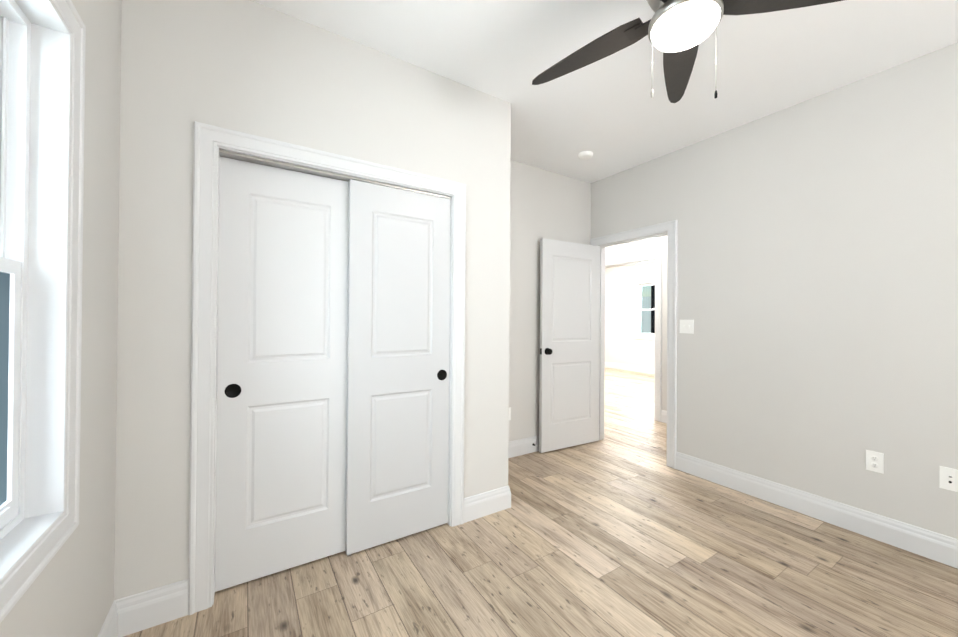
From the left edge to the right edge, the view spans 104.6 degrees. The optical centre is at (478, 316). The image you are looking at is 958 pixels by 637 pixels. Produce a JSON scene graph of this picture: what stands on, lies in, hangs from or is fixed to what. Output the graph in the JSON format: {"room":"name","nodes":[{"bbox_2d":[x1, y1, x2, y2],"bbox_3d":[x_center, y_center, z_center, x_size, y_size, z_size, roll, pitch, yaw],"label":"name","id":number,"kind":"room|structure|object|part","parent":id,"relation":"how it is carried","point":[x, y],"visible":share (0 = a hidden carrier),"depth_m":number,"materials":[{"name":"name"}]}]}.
{"room":"empty bedroom","nodes":[
{"label":"empty bedroom","id":0,"kind":"room"},
{"bbox_2d":[0,0,121,636],"bbox_3d":[-1.877,-0.100,2.012,0.170,2.740,8.740,1,0,-32],"label":"wall","id":1,"kind":"structure","parent":0,"point":[69,592],"depth_m":1.25,"materials":[{"name":"paint"}]},
{"bbox_2d":[0,0,85,622],"bbox_3d":[-0.971,-0.124,0.621,0.168,1.482,1.024,1,0,-32],"label":"bedroom window","id":2,"kind":"structure","parent":1,"relation":"in","point":[15,42],"depth_m":0.99,"materials":[{"name":"white plastic"}]},
{"bbox_2d":[98,597,125,636],"bbox_3d":[-0.502,1.197,-0.012,0.015,0.146,3.510,1,0,-32],"label":"baseboard","id":3,"kind":"structure","parent":1,"relation":"attached to","point":[114,625],"depth_m":1.45,"materials":[{"name":"white wood"}]},
{"bbox_2d":[114,0,510,599],"bbox_3d":[-0.645,-0.090,2.043,1.945,2.740,0.115,1,0,-32],"label":"wall","id":4,"kind":"structure","parent":0,"point":[251,67],"depth_m":1.65,"materials":[{"name":"paint"}]},
{"bbox_2d":[215,157,348,591],"bbox_3d":[-0.956,0.265,1.876,0.605,2.000,0.039,1,0,-32],"label":"closet door","id":5,"kind":"structure","parent":4,"relation":"in","point":[281,430],"depth_m":1.84,"materials":[{"name":"white wood"}]},
{"bbox_2d":[188,121,465,614],"bbox_3d":[-0.693,0.223,2.000,1.354,2.113,0.136,1,0,-32],"label":"trim","id":6,"kind":"structure","parent":4,"relation":"attached to","point":[212,144],"depth_m":1.64,"materials":[{"name":"white wood"}]},
{"bbox_2d":[345,179,450,554],"bbox_3d":[-0.446,0.270,2.145,0.605,2.000,0.039,1,0,-32],"label":"closet door","id":7,"kind":"structure","parent":4,"relation":"in","point":[398,379],"depth_m":2.11,"materials":[{"name":"white wood"}]},
{"bbox_2d":[464,485,509,522],"bbox_3d":[0.041,1.214,2.399,0.331,0.146,0.015,1,0,-32],"label":"baseboard","id":8,"kind":"structure","parent":4,"relation":"attached to","point":[480,505],"depth_m":2.40,"materials":[{"name":"white wood"}]},
{"bbox_2d":[124,367,957,636],"bbox_3d":[1.754,1.340,4.338,9.420,0.060,9.050,1,0,-32],"label":"floor","id":9,"kind":"structure","parent":0,"point":[621,529],"depth_m":1.86,"materials":[{"name":"brown wood"}]},
{"bbox_2d":[509,160,590,440],"bbox_3d":[-0.292,-0.082,3.112,3.685,2.740,0.115,1,0,-32],"label":"wall","id":10,"kind":"structure","parent":0,"point":[545,204],"depth_m":3.54,"materials":[{"name":"paint"}]},
{"bbox_2d":[508,435,538,457],"bbox_3d":[0.498,1.223,3.534,1.605,0.146,0.015,1,0,-32],"label":"baseboard","id":11,"kind":"structure","parent":10,"relation":"attached to","point":[523,446],"depth_m":3.47,"materials":[{"name":"white wood"}]},
{"bbox_2d":[252,0,957,182],"bbox_3d":[1.775,-1.480,4.352,9.420,0.100,9.050,1,0,-32],"label":"ceiling","id":12,"kind":"structure","parent":0,"point":[611,114],"depth_m":2.07,"materials":[{"name":"paint"}]},
{"bbox_2d":[578,151,592,159],"bbox_3d":[0.945,-1.425,3.288,0.128,0.034,0.128,1,0,-32],"label":"smoke detector","id":13,"kind":"object","parent":12,"relation":"attached to","point":[585,155],"visible":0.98,"depth_m":3.25,"materials":[{"name":"white plastic"}]},
{"bbox_2d":[532,0,843,102],"bbox_3d":[0.720,-1.137,1.376,1.281,0.632,1.319,1,0,-32],"label":"ceiling fan","id":14,"kind":"object","parent":12,"relation":"hanging from","point":[678,67],"depth_m":1.43,"materials":[{"name":"black wood"}]},
{"bbox_3d":[0.771,-1.071,1.392,0.230,0.046,0.230,1,0,-32],"label":"ceiling fan shade","id":15,"kind":"part","parent":14,"relation":"part of","materials":[{"name":"white glass"}]},
{"bbox_2d":[605,262,654,367],"bbox_3d":[5.492,-0.019,6.673,0.170,2.740,8.740,1,0,-32],"label":"wall","id":16,"kind":"structure","parent":0,"point":[622,346],"depth_m":9.38,"materials":[{"name":"paint"}]},
{"bbox_2d":[638,282,654,336],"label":"window","id":17,"kind":"structure","parent":16,"relation":"in","point":[640,294],"depth_m":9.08,"materials":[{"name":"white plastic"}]},
{"bbox_2d":[605,235,667,410],"bbox_3d":[2.329,-0.054,4.702,0.115,2.740,8.450,1,0,-32],"label":"wall","id":18,"kind":"structure","parent":0,"point":[650,245],"depth_m":4.64,"materials":[{"name":"paint"}]},
{"bbox_2d":[605,251,666,422],"bbox_3d":[3.349,0.206,5.347,4.865,2.242,8.450,1,0,-32],"label":"trim","id":19,"kind":"structure","parent":18,"relation":"attached to","point":[660,415],"depth_m":4.71,"materials":[{"name":"white wood"}]},
{"bbox_2d":[591,42,957,538],"bbox_3d":[1.247,-0.066,4.018,0.115,2.740,8.450,1,0,-32],"label":"wall","id":20,"kind":"structure","parent":0,"point":[817,276],"depth_m":2.37,"materials":[{"name":"paint"}]},
{"bbox_2d":[590,220,677,468],"bbox_3d":[1.500,0.236,3.612,0.157,2.137,0.939,1,0,-32],"label":"door frame","id":21,"kind":"structure","parent":20,"relation":"attached to","point":[669,229],"depth_m":3.24,"materials":[{"name":"white wood"}]},
{"bbox_2d":[539,238,599,452],"bbox_3d":[0.912,0.276,3.711,0.769,2.025,0.139,1,0,-32],"label":"entry door","id":22,"kind":"structure","parent":21,"relation":"in","point":[569,342],"depth_m":3.66,"materials":[{"name":"white wood"}]},
{"bbox_2d":[680,320,693,333],"bbox_3d":[1.742,0.084,3.112,0.013,0.115,0.116,1,0,-32],"label":"switch plate","id":23,"kind":"object","parent":20,"relation":"attached to","point":[686,326],"visible":1,"depth_m":3.11,"materials":[{"name":"white plastic"}]},
{"bbox_2d":[675,451,957,567],"bbox_3d":[2.564,1.230,1.791,0.015,0.146,3.278,1,0,-32],"label":"baseboard","id":24,"kind":"structure","parent":20,"relation":"attached to","point":[929,544],"depth_m":2.32,"materials":[{"name":"white wood"}]},
{"bbox_2d":[866,450,883,473],"bbox_3d":[2.328,0.853,2.180,0.007,0.116,0.072,1,0,-32],"label":"electrical outlet plate","id":25,"kind":"object","parent":20,"relation":"attached to","point":[874,460],"depth_m":2.18,"materials":[{"name":"white plastic"}]},
{"bbox_2d":[939,466,957,491],"bbox_3d":[2.472,0.854,1.943,0.013,0.116,0.072,1,0,-32],"label":"electrical outlet plate","id":26,"kind":"object","parent":20,"relation":"attached to","point":[948,478],"depth_m":1.95,"materials":[{"name":"white plastic"}]}
]}

